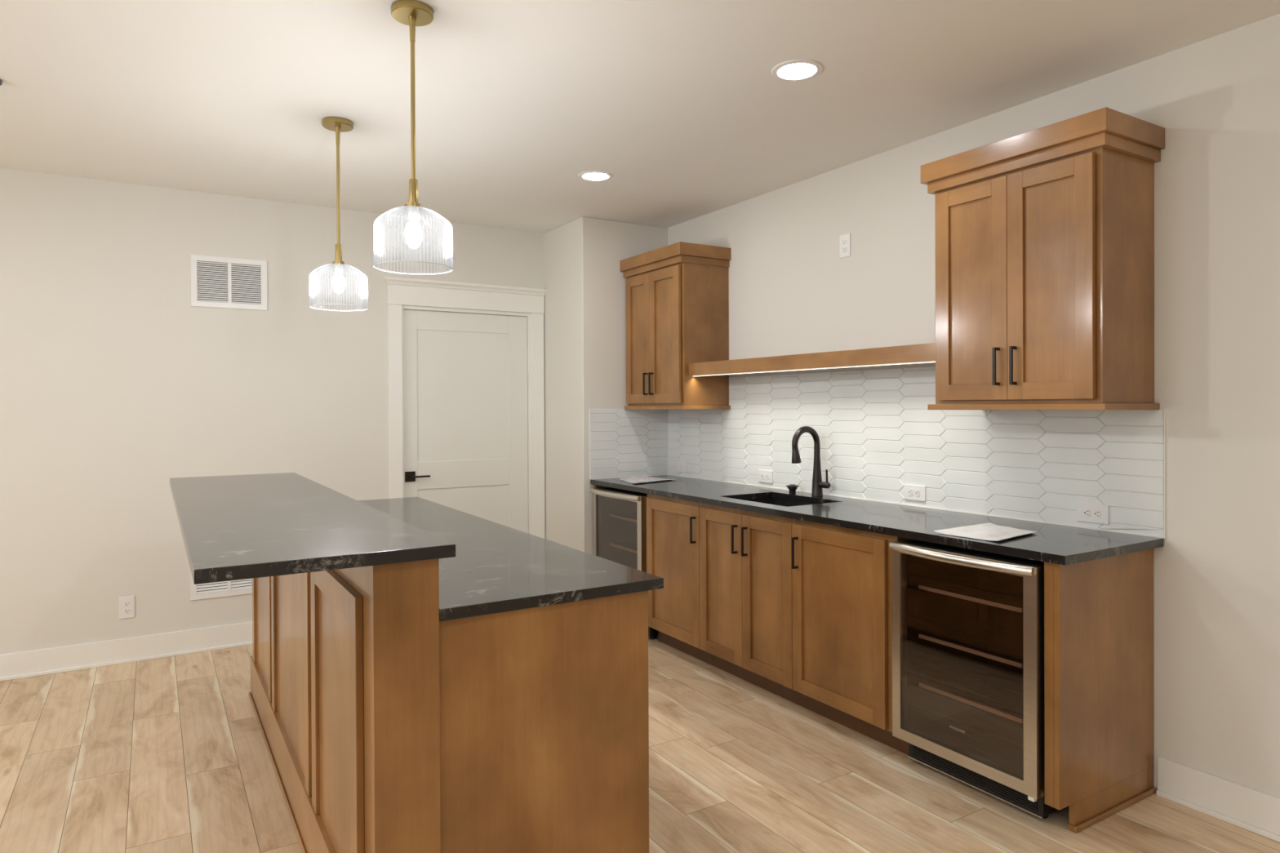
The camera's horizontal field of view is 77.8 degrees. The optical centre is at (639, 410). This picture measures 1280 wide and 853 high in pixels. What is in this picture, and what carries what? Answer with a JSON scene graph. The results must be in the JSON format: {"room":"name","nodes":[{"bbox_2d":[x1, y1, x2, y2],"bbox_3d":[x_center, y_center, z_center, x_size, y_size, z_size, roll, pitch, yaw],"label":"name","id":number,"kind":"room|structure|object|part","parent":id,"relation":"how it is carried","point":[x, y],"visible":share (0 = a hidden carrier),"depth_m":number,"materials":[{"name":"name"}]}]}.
{"room":"home wet bar","nodes":[
{"label":"home wet bar","id":0,"kind":"room"},
{"bbox_2d":[0,168,545,654],"bbox_3d":[-3.178,0.068,4.198,5.790,2.626,0.120,0,0,-32],"label":"wall","id":1,"kind":"structure","parent":0,"point":[114,387],"depth_m":4.43,"materials":[{"name":"white paint"}]},
{"bbox_2d":[0,621,252,681],"bbox_3d":[-3.601,1.318,3.856,4.694,0.133,0.025,0,0,-32],"label":"baseboard","id":2,"kind":"structure","parent":1,"relation":"attached to","point":[22,664],"depth_m":4.33,"materials":[{"name":"white paint"}]},
{"bbox_2d":[119,595,134,618],"bbox_3d":[-2.812,1.077,4.350,0.073,0.120,0.009,0,0,-32],"label":"wall outlet","id":3,"kind":"object","parent":1,"relation":"attached to","point":[126,604],"visible":1,"depth_m":4.35,"materials":[{"name":"white plastic"}]},
{"bbox_2d":[123,601,130,606],"bbox_3d":[-2.811,1.058,4.347,0.032,0.025,0.002,0,0,-32],"label":"receptacle","id":4,"kind":"object","parent":3,"relation":"attached to","point":[125,603],"depth_m":4.35,"materials":[{"name":"white plastic"}]},
{"bbox_2d":[123,608,130,613],"bbox_3d":[-2.811,1.097,4.347,0.032,0.025,0.002,0,0,-32],"label":"receptacle","id":5,"kind":"object","parent":3,"relation":"attached to","point":[125,610],"depth_m":4.35,"materials":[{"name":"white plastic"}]},
{"bbox_2d":[190,569,252,600],"bbox_3d":[-2.387,0.930,4.611,0.395,0.294,0.010,0,0,-32],"label":"air vent","id":6,"kind":"object","parent":1,"relation":"in","point":[197,592],"visible":0.23,"depth_m":4.59,"materials":[{"name":"white metal"}]},
{"bbox_2d":[190,254,266,310],"bbox_3d":[-2.383,-0.742,4.609,0.395,0.294,0.010,0,0,-32],"label":"air vent","id":7,"kind":"object","parent":1,"relation":"in","point":[227,283],"visible":1,"depth_m":4.60,"materials":[{"name":"white metal"}]},
{"bbox_2d":[383,276,546,538],"bbox_3d":[-1.177,0.254,5.401,1.120,2.222,0.161,0,0,-32],"label":"door","id":8,"kind":"structure","parent":1,"relation":"in","point":[465,387],"depth_m":5.40,"materials":[{"name":"white paint"}]},
{"bbox_3d":[-1.452,0.429,5.186,0.152,0.066,0.052,0,0,-32],"label":"handle","id":9,"kind":"part","parent":8,"relation":"part of","materials":[{"name":"black metal"}]},
{"bbox_2d":[543,216,667,555],"bbox_3d":[-0.274,0.047,5.637,0.664,2.626,0.716,0,0,-32],"label":"wall","id":10,"kind":"structure","parent":0,"point":[584,282],"depth_m":5.29,"materials":[{"name":"white paint"}]},
{"bbox_2d":[589,408,667,479],"bbox_3d":[-0.067,0.216,5.337,0.614,0.460,0.010,0,0,-32],"label":"tile backsplash","id":11,"kind":"structure","parent":10,"relation":"attached to","point":[624,443],"depth_m":5.33,"materials":[{"name":"white tile"}]},
{"bbox_2d":[0,0,1279,233],"bbox_3d":[-0.830,-1.288,1.001,6.454,0.100,7.781,0,0,-32],"label":"ceiling","id":12,"kind":"structure","parent":0,"point":[682,102],"depth_m":3.07,"materials":[{"name":"paint"}]},
{"bbox_2d":[309,116,368,311],"bbox_3d":[-1.305,-0.847,3.433,0.238,0.803,0.238,0,0,-32],"label":"pendant lamp","id":13,"kind":"object","parent":12,"relation":"hanging from","point":[336,124],"visible":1,"depth_m":3.42,"materials":[{"name":"clear glass"}]},
{"bbox_3d":[-1.305,-0.962,3.432,0.019,0.485,0.019,0,0,-32],"label":"rod","id":14,"kind":"part","parent":13,"relation":"part of","materials":[{"name":"gold metal"}]},
{"bbox_2d":[333,243,343,263],"bbox_3d":[-1.304,-0.677,3.434,0.042,0.087,0.042,0,0,-32],"label":"socket","id":15,"kind":"object","parent":13,"relation":"attached to","point":[338,246],"depth_m":3.42,"materials":[{"name":"gold metal"}]},
{"bbox_3d":[-1.303,-0.540,3.434,0.238,0.184,0.238,0,0,-32],"label":"lamp shade","id":16,"kind":"part","parent":13,"relation":"part of","materials":[{"name":"clear glass"}]},
{"bbox_3d":[-1.303,-0.552,3.434,0.052,0.088,0.052,0,0,-32],"label":"bulb","id":17,"kind":"part","parent":13,"relation":"part of","materials":[{"name":"white glass"}]},
{"bbox_2d":[373,0,453,275],"bbox_3d":[-0.705,-0.845,2.468,0.238,0.803,0.238,0,0,-32],"label":"pendant lamp","id":18,"kind":"object","parent":12,"relation":"hanging from","point":[412,13],"visible":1,"depth_m":2.46,"materials":[{"name":"clear glass"}]},
{"bbox_3d":[-0.706,-0.960,2.467,0.019,0.485,0.019,0,0,-32],"label":"rod","id":19,"kind":"part","parent":18,"relation":"part of","materials":[{"name":"gold metal"}]},
{"bbox_2d":[406,178,420,208],"bbox_3d":[-0.705,-0.675,2.469,0.042,0.087,0.042,0,0,-32],"label":"socket","id":20,"kind":"object","parent":18,"relation":"attached to","point":[413,183],"depth_m":2.46,"materials":[{"name":"gold metal"}]},
{"bbox_3d":[-0.704,-0.538,2.469,0.238,0.184,0.238,0,0,-32],"label":"lamp shade","id":21,"kind":"part","parent":18,"relation":"part of","materials":[{"name":"clear glass"}]},
{"bbox_3d":[-0.704,-0.549,2.469,0.052,0.088,0.052,0,0,-32],"label":"bulb","id":22,"kind":"part","parent":18,"relation":"part of","materials":[{"name":"white glass"}]},
{"bbox_2d":[577,170,613,181],"bbox_3d":[-0.237,-1.255,4.246,0.188,0.006,0.188,0,0,-32],"label":"recessed light","id":23,"kind":"object","parent":12,"relation":"in","point":[591,175],"visible":1,"depth_m":4.24,"materials":[{"name":"white plastic"}]},
{"bbox_2d":[771,58,822,80],"bbox_3d":[0.578,-1.252,2.922,0.188,0.006,0.188,0,0,-32],"label":"recessed light","id":24,"kind":"object","parent":12,"relation":"in","point":[799,69],"visible":1,"depth_m":2.91,"materials":[{"name":"white plastic"}]},
{"bbox_2d":[0,635,1279,852],"bbox_3d":[-0.818,1.437,1.016,6.454,0.100,7.781,0,0,-32],"label":"floor","id":25,"kind":"structure","parent":0,"point":[170,754],"depth_m":2.91,"materials":[{"name":"brown wood"}]},
{"bbox_2d":[248,558,648,852],"bbox_3d":[-0.915,0.858,3.015,0.810,1.035,2.420,0,0,-32],"label":"kitchen island","id":26,"kind":"object","parent":25,"relation":"on","point":[386,725],"visible":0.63,"depth_m":2.01,"materials":[{"name":"brown wood"}]},
{"bbox_3d":[-1.673,0.811,3.514,0.018,0.752,0.665,0,0,-32],"label":"panel","id":27,"kind":"part","parent":26,"relation":"part of","materials":[{"name":"brown wood"}]},
{"bbox_3d":[-1.243,0.813,2.817,0.018,0.752,0.873,0,0,-32],"label":"panel","id":28,"kind":"part","parent":26,"relation":"part of","materials":[{"name":"brown wood"}]},
{"bbox_3d":[-1.245,1.284,2.813,0.031,0.189,2.420,0,0,-32],"label":"skirting","id":29,"kind":"part","parent":26,"relation":"part of","materials":[{"name":"brown wood"}]},
{"bbox_2d":[169,472,455,584],"bbox_3d":[-1.308,0.328,2.774,0.538,0.030,2.464,0,0,-32],"label":"bar","id":30,"kind":"object","parent":26,"relation":"on","point":[233,527],"visible":1,"depth_m":2.07,"materials":[{"name":"black stone"}]},
{"bbox_3d":[-0.821,0.815,2.132,0.018,0.752,0.618,0,0,-32],"label":"panel","id":31,"kind":"part","parent":26,"relation":"part of","materials":[{"name":"brown wood"}]},
{"bbox_2d":[357,497,663,621],"bbox_3d":[-0.826,0.477,3.043,0.630,0.029,2.380,0,0,-32],"label":"island countertop","id":32,"kind":"structure","parent":26,"relation":"on","point":[495,567],"depth_m":2.33,"materials":[{"name":"black stone"}]},
{"bbox_2d":[593,484,603,488],"bbox_3d":[-0.270,0.920,5.200,0.058,0.883,0.031,0,0,-32],"label":"strip","id":33,"kind":"object","parent":25,"relation":"on","point":[594,486],"visible":0.07,"depth_m":5.18,"materials":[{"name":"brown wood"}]},
{"bbox_2d":[590,487,657,639],"bbox_3d":[0.076,0.929,5.040,0.657,0.862,0.595,0,0,-32],"label":"beverage cooler","id":34,"kind":"object","parent":25,"relation":"on","point":[620,515],"visible":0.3,"depth_m":5.15,"materials":[{"name":"grey glass"}]},
{"bbox_3d":[-0.177,0.515,4.883,0.067,0.031,0.587,0,0,-32],"label":"handle","id":35,"kind":"part","parent":34,"relation":"part of","materials":[{"name":"silver metal"}]},
{"bbox_3d":[-0.131,0.878,4.913,0.040,0.754,0.595,0,0,-32],"label":"cooler door","id":36,"kind":"part","parent":34,"relation":"part of","materials":[{"name":"grey glass"}]},
{"bbox_2d":[608,542,637,553],"bbox_3d":[-0.083,0.869,4.977,0.007,0.014,0.435,0,0,-32],"label":"shelf","id":37,"kind":"object","parent":34,"relation":"attached to","point":[611,544],"depth_m":5.03,"materials":[{"name":"metal"}]},
{"bbox_2d":[608,514,637,522],"bbox_3d":[-0.084,0.678,4.976,0.007,0.014,0.435,0,0,-32],"label":"shelf","id":38,"kind":"object","parent":34,"relation":"attached to","point":[611,516],"depth_m":5.03,"materials":[{"name":"metal"}]},
{"bbox_2d":[648,626,657,637],"bbox_3d":[0.111,1.307,5.062,0.480,0.070,0.555,0,0,-32],"label":"grille","id":39,"kind":"object","parent":34,"relation":"attached to","point":[652,633],"depth_m":4.72,"materials":[{"name":"black metal"}]},
{"bbox_2d":[646,493,713,666],"bbox_3d":[0.404,0.920,4.564,0.617,0.883,0.546,0,0,-32],"label":"base cabinet","id":40,"kind":"object","parent":25,"relation":"on","point":[673,529],"visible":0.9,"depth_m":4.40,"materials":[{"name":"brown wood"}]},
{"bbox_3d":[0.279,0.632,4.205,0.032,0.140,0.010,0,0,-32],"label":"handle","id":41,"kind":"part","parent":40,"relation":"part of","materials":[{"name":"black metal"}]},
{"bbox_2d":[698,502,808,709],"bbox_3d":[0.735,0.921,4.028,0.617,0.883,0.712,0,0,-32],"label":"base cabinet","id":42,"kind":"object","parent":25,"relation":"on","point":[746,607],"visible":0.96,"depth_m":3.84,"materials":[{"name":"brown wood"}]},
{"bbox_3d":[0.414,0.882,4.039,0.019,0.750,0.354,0,0,-32],"label":"door","id":43,"kind":"part","parent":42,"relation":"part of","materials":[{"name":"brown wood"}]},
{"bbox_3d":[0.464,0.633,3.906,0.032,0.140,0.010,0,0,-32],"label":"handle","id":44,"kind":"part","parent":42,"relation":"part of","materials":[{"name":"black metal"}]},
{"bbox_3d":[0.504,0.633,3.841,0.032,0.140,0.010,0,0,-32],"label":"handle","id":45,"kind":"part","parent":42,"relation":"part of","materials":[{"name":"black metal"}]},
{"bbox_3d":[0.600,0.883,3.736,0.019,0.750,0.352,0,0,-32],"label":"door","id":46,"kind":"part","parent":42,"relation":"part of","materials":[{"name":"brown wood"}]},
{"bbox_2d":[590,475,1163,565],"bbox_3d":[0.763,0.465,3.990,0.608,0.029,3.157,0,0,-32],"label":"countertop","id":47,"kind":"structure","parent":42,"relation":"on","point":[1060,544],"depth_m":3.29,"materials":[{"name":"black stone"}]},
{"bbox_2d":[619,475,671,483],"bbox_3d":[0.004,0.441,5.089,0.316,0.010,0.414,0,0,45],"label":"paper","id":48,"kind":"object","parent":47,"relation":"on","point":[638,479],"visible":1,"depth_m":5.08,"materials":[{"name":"white paper"}]},
{"bbox_2d":[742,497,816,506],"bbox_3d":[0.712,0.589,4.057,0.398,0.220,0.558,0,0,-32],"label":"sink","id":49,"kind":"object","parent":47,"relation":"in","point":[771,500],"visible":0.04,"depth_m":4.32,"materials":[{"name":"black"}]},
{"bbox_2d":[786,484,799,493],"bbox_3d":[0.830,0.424,4.318,0.072,0.048,0.072,0,0,-32],"label":"drain stopper","id":50,"kind":"object","parent":47,"relation":"on","point":[792,487],"visible":1,"depth_m":4.30,"materials":[{"name":"black metal"}]},
{"bbox_2d":[791,426,830,496],"bbox_3d":[0.887,0.264,4.120,0.201,0.368,0.115,0,0,-32],"label":"faucet","id":51,"kind":"object","parent":47,"relation":"on","point":[818,485],"visible":1,"depth_m":4.16,"materials":[{"name":"black metal"}]},
{"bbox_3d":[0.866,0.136,4.139,0.186,0.111,0.033,0,0,-32],"label":"spout","id":52,"kind":"part","parent":51,"relation":"part of","materials":[{"name":"black metal"}]},
{"bbox_3d":[0.962,0.354,4.135,0.033,0.100,0.060,0,0,-32],"label":"lever handle","id":53,"kind":"part","parent":51,"relation":"part of","materials":[{"name":"black metal"}]},
{"bbox_2d":[933,522,1037,541],"bbox_3d":[1.305,0.439,2.934,0.356,0.027,0.265,0,0,-32],"label":"paper","id":54,"kind":"object","parent":47,"relation":"on","point":[985,531],"visible":1,"depth_m":2.87,"materials":[{"name":"white paper"}]},
{"bbox_2d":[791,519,913,755],"bbox_3d":[1.073,0.923,3.478,0.617,0.883,0.578,0,0,-32],"label":"base cabinet","id":55,"kind":"object","parent":25,"relation":"on","point":[842,577],"visible":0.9,"depth_m":3.32,"materials":[{"name":"brown wood"}]},
{"bbox_3d":[0.690,0.634,3.539,0.032,0.140,0.010,0,0,-32],"label":"handle","id":56,"kind":"part","parent":55,"relation":"part of","materials":[{"name":"black metal"}]},
{"bbox_3d":[0.833,0.884,3.358,0.019,0.750,0.530,0,0,-32],"label":"door","id":57,"kind":"part","parent":55,"relation":"part of","materials":[{"name":"brown wood"}]},
{"bbox_2d":[888,539,1055,818],"bbox_3d":[1.356,0.935,2.962,0.657,0.862,0.589,0,0,-32],"label":"beverage cooler","id":58,"kind":"object","parent":25,"relation":"on","point":[968,624],"visible":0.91,"depth_m":3.06,"materials":[{"name":"black glass"}]},
{"bbox_3d":[1.103,0.521,2.806,0.067,0.031,0.581,0,0,-32],"label":"handle","id":59,"kind":"part","parent":58,"relation":"part of","materials":[{"name":"silver metal"}]},
{"bbox_2d":[918,682,1022,723],"bbox_3d":[1.197,1.064,2.901,0.007,0.014,0.429,0,0,-32],"label":"shelf","id":60,"kind":"object","parent":58,"relation":"attached to","point":[920,685],"depth_m":2.88,"materials":[{"name":"wood"}]},
{"bbox_2d":[918,634,1022,668],"bbox_3d":[1.196,0.874,2.900,0.007,0.014,0.429,0,0,-32],"label":"shelf","id":61,"kind":"object","parent":58,"relation":"attached to","point":[920,636],"depth_m":2.88,"materials":[{"name":"wood"}]},
{"bbox_2d":[918,585,1022,613],"bbox_3d":[1.196,0.684,2.899,0.007,0.014,0.429,0,0,-32],"label":"shelf","id":62,"kind":"object","parent":58,"relation":"attached to","point":[920,587],"depth_m":2.88,"materials":[{"name":"wood"}]},
{"bbox_2d":[906,742,1055,818],"bbox_3d":[1.390,1.312,2.985,0.480,0.070,0.549,0,0,-32],"label":"grille","id":63,"kind":"object","parent":58,"relation":"attached to","point":[1042,810],"depth_m":2.82,"materials":[{"name":"black metal"}]},
{"bbox_2d":[1044,548,1156,832],"bbox_3d":[1.580,0.925,2.704,0.590,0.883,0.062,0,0,-32],"label":"end panel","id":64,"kind":"object","parent":25,"relation":"on","point":[1099,731],"visible":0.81,"depth_m":2.66,"materials":[{"name":"brown wood"}]},
{"bbox_3d":[1.621,1.357,2.713,0.512,0.018,0.030,0,0,-32],"label":"shoe moulding","id":65,"kind":"part","parent":64,"relation":"part of","materials":[{"name":"brown wood"}]},
{"bbox_2d":[666,13,1279,797],"bbox_3d":[2.100,0.053,2.530,0.120,2.626,7.305,0,0,-32],"label":"wall","id":66,"kind":"structure","parent":0,"point":[1215,100],"depth_m":2.75,"materials":[{"name":"white paint"}]},
{"bbox_2d":[620,241,730,409],"bbox_3d":[0.211,-0.506,5.097,0.396,0.994,0.706,0,0,-32],"label":"upper cabinet","id":67,"kind":"object","parent":66,"relation":"attached to","point":[677,295],"visible":1,"depth_m":4.87,"materials":[{"name":"brown wood"}]},
{"bbox_3d":[-0.011,-0.461,5.160,0.020,0.828,0.288,0,0,-32],"label":"door","id":68,"kind":"part","parent":67,"relation":"part of","materials":[{"name":"brown wood"}]},
{"bbox_3d":[0.033,-0.170,5.042,0.032,0.140,0.010,0,0,-32],"label":"handle","id":69,"kind":"part","parent":67,"relation":"part of","materials":[{"name":"black metal"}]},
{"bbox_3d":[0.068,-0.170,4.986,0.032,0.140,0.010,0,0,-32],"label":"handle","id":70,"kind":"part","parent":67,"relation":"part of","materials":[{"name":"black metal"}]},
{"bbox_3d":[0.153,-0.460,4.894,0.020,0.828,0.334,0,0,-32],"label":"door","id":71,"kind":"part","parent":67,"relation":"part of","materials":[{"name":"brown wood"}]},
{"bbox_3d":[0.214,-0.946,5.098,0.382,0.115,0.706,0,0,-32],"label":"crown","id":72,"kind":"part","parent":67,"relation":"part of","materials":[{"name":"brown wood"}]},
{"bbox_3d":[0.230,-0.021,5.107,0.358,0.022,0.693,0,0,-32],"label":"light rail","id":73,"kind":"part","parent":67,"relation":"part of","materials":[{"name":"brown wood"}]},
{"bbox_2d":[688,342,935,376],"bbox_3d":[0.890,-0.244,4.082,0.306,0.078,1.783,0,0,-32],"label":"shelf","id":74,"kind":"object","parent":66,"relation":"attached to","point":[922,353],"visible":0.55,"depth_m":3.81,"materials":[{"name":"brown wood"}]},
{"bbox_2d":[839,233,850,258],"bbox_3d":[1.056,-0.850,4.090,0.009,0.120,0.073,0,0,-32],"label":"wall outlet","id":75,"kind":"object","parent":66,"relation":"attached to","point":[845,239],"visible":1,"depth_m":4.09,"materials":[{"name":"white plastic"}]},
{"bbox_2d":[841,239,846,244],"bbox_3d":[1.053,-0.869,4.088,0.002,0.025,0.032,0,0,-32],"label":"receptacle","id":76,"kind":"object","parent":75,"relation":"attached to","point":[843,241],"depth_m":4.09,"materials":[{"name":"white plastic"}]},
{"bbox_2d":[841,247,846,252],"bbox_3d":[1.053,-0.830,4.089,0.002,0.025,0.032,0,0,-32],"label":"receptacle","id":77,"kind":"object","parent":75,"relation":"attached to","point":[843,249],"depth_m":4.09,"materials":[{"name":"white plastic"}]},
{"bbox_2d":[667,365,1165,538],"bbox_3d":[1.024,0.121,4.153,0.011,0.655,3.170,0,0,-32],"label":"tile backsplash","id":78,"kind":"structure","parent":66,"relation":"attached to","point":[878,435],"depth_m":3.67,"materials":[{"name":"white tile"}]},
{"bbox_2d":[676,460,687,472],"bbox_3d":[0.279,0.376,5.354,0.009,0.073,0.120,0,0,-32],"label":"wall switch","id":79,"kind":"object","parent":78,"relation":"attached to","point":[681,465],"visible":1,"depth_m":5.34,"materials":[{"name":"white plastic"}]},
{"bbox_2d":[758,469,773,483],"bbox_3d":[0.730,0.383,4.622,0.009,0.073,0.120,0,0,-32],"label":"wall outlet","id":80,"kind":"object","parent":78,"relation":"attached to","point":[764,476],"visible":1,"depth_m":4.62,"materials":[{"name":"white plastic"}]},
{"bbox_2d":[904,484,925,502],"bbox_3d":[1.286,0.384,3.719,0.009,0.073,0.120,0,0,-32],"label":"wall outlet","id":81,"kind":"object","parent":78,"relation":"attached to","point":[912,492],"visible":1,"depth_m":3.71,"materials":[{"name":"white plastic"}]},
{"bbox_2d":[908,488,912,495],"bbox_3d":[1.274,0.384,3.734,0.002,0.032,0.025,0,0,-32],"label":"receptacle","id":82,"kind":"object","parent":81,"relation":"attached to","point":[910,491],"depth_m":3.73,"materials":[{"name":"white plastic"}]},
{"bbox_2d":[915,489,919,496],"bbox_3d":[1.294,0.384,3.701,0.002,0.032,0.025,0,0,-32],"label":"receptacle","id":83,"kind":"object","parent":81,"relation":"attached to","point":[917,491],"depth_m":3.70,"materials":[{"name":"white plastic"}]},
{"bbox_2d":[1076,502,1109,524],"bbox_3d":[1.720,0.390,3.015,0.009,0.073,0.120,0,0,-32],"label":"wall outlet","id":84,"kind":"object","parent":78,"relation":"attached to","point":[1086,513],"visible":1,"depth_m":3.01,"materials":[{"name":"white plastic"}]},
{"bbox_2d":[1083,508,1090,516],"bbox_3d":[1.707,0.390,3.030,0.002,0.032,0.025,0,0,-32],"label":"receptacle","id":85,"kind":"object","parent":84,"relation":"attached to","point":[1086,512],"depth_m":3.03,"materials":[{"name":"white plastic"}]},
{"bbox_2d":[1093,509,1100,518],"bbox_3d":[1.727,0.390,2.997,0.002,0.032,0.025,0,0,-32],"label":"receptacle","id":86,"kind":"object","parent":84,"relation":"attached to","point":[1096,512],"depth_m":3.00,"materials":[{"name":"white plastic"}]},
{"bbox_3d":[1.855,0.222,2.805,0.009,0.458,0.003,0,0,-32],"label":"edge trim","id":87,"kind":"part","parent":78,"relation":"part of","materials":[{"name":"white paint"}]},
{"bbox_2d":[920,106,1164,409],"bbox_3d":[1.494,-0.501,3.014,0.396,0.994,0.738,0,0,-32],"label":"upper cabinet","id":88,"kind":"object","parent":66,"relation":"attached to","point":[1045,235],"visible":1,"depth_m":2.81,"materials":[{"name":"brown wood"}]},
{"bbox_3d":[1.279,-0.455,3.066,0.020,0.828,0.312,0,0,-32],"label":"door","id":89,"kind":"part","parent":88,"relation":"part of","materials":[{"name":"brown wood"}]},
{"bbox_3d":[1.323,-0.165,2.948,0.032,0.140,0.010,0,0,-32],"label":"handle","id":90,"kind":"part","parent":88,"relation":"part of","materials":[{"name":"black metal"}]},
{"bbox_3d":[1.358,-0.165,2.890,0.032,0.140,0.010,0,0,-32],"label":"handle","id":91,"kind":"part","parent":88,"relation":"part of","materials":[{"name":"black metal"}]},
{"bbox_3d":[1.497,-0.941,3.015,0.382,0.115,0.738,0,0,-32],"label":"crown","id":92,"kind":"part","parent":88,"relation":"part of","materials":[{"name":"brown wood"}]},
{"bbox_3d":[1.510,-0.015,3.028,0.358,0.022,0.707,0,0,-32],"label":"light rail","id":93,"kind":"part","parent":88,"relation":"part of","materials":[{"name":"brown wood"}]},
{"bbox_3d":[1.443,-0.455,2.798,0.020,0.828,0.312,0,0,-32],"label":"door","id":94,"kind":"part","parent":88,"relation":"part of","materials":[{"name":"brown wood"}]},
{"bbox_2d":[1155,756,1279,842],"bbox_3d":[2.901,1.304,1.107,0.025,0.133,4.036,0,0,-32],"label":"baseboard","id":95,"kind":"structure","parent":66,"relation":"attached to","point":[1250,809],"depth_m":2.66,"materials":[{"name":"white paint"}]}
]}

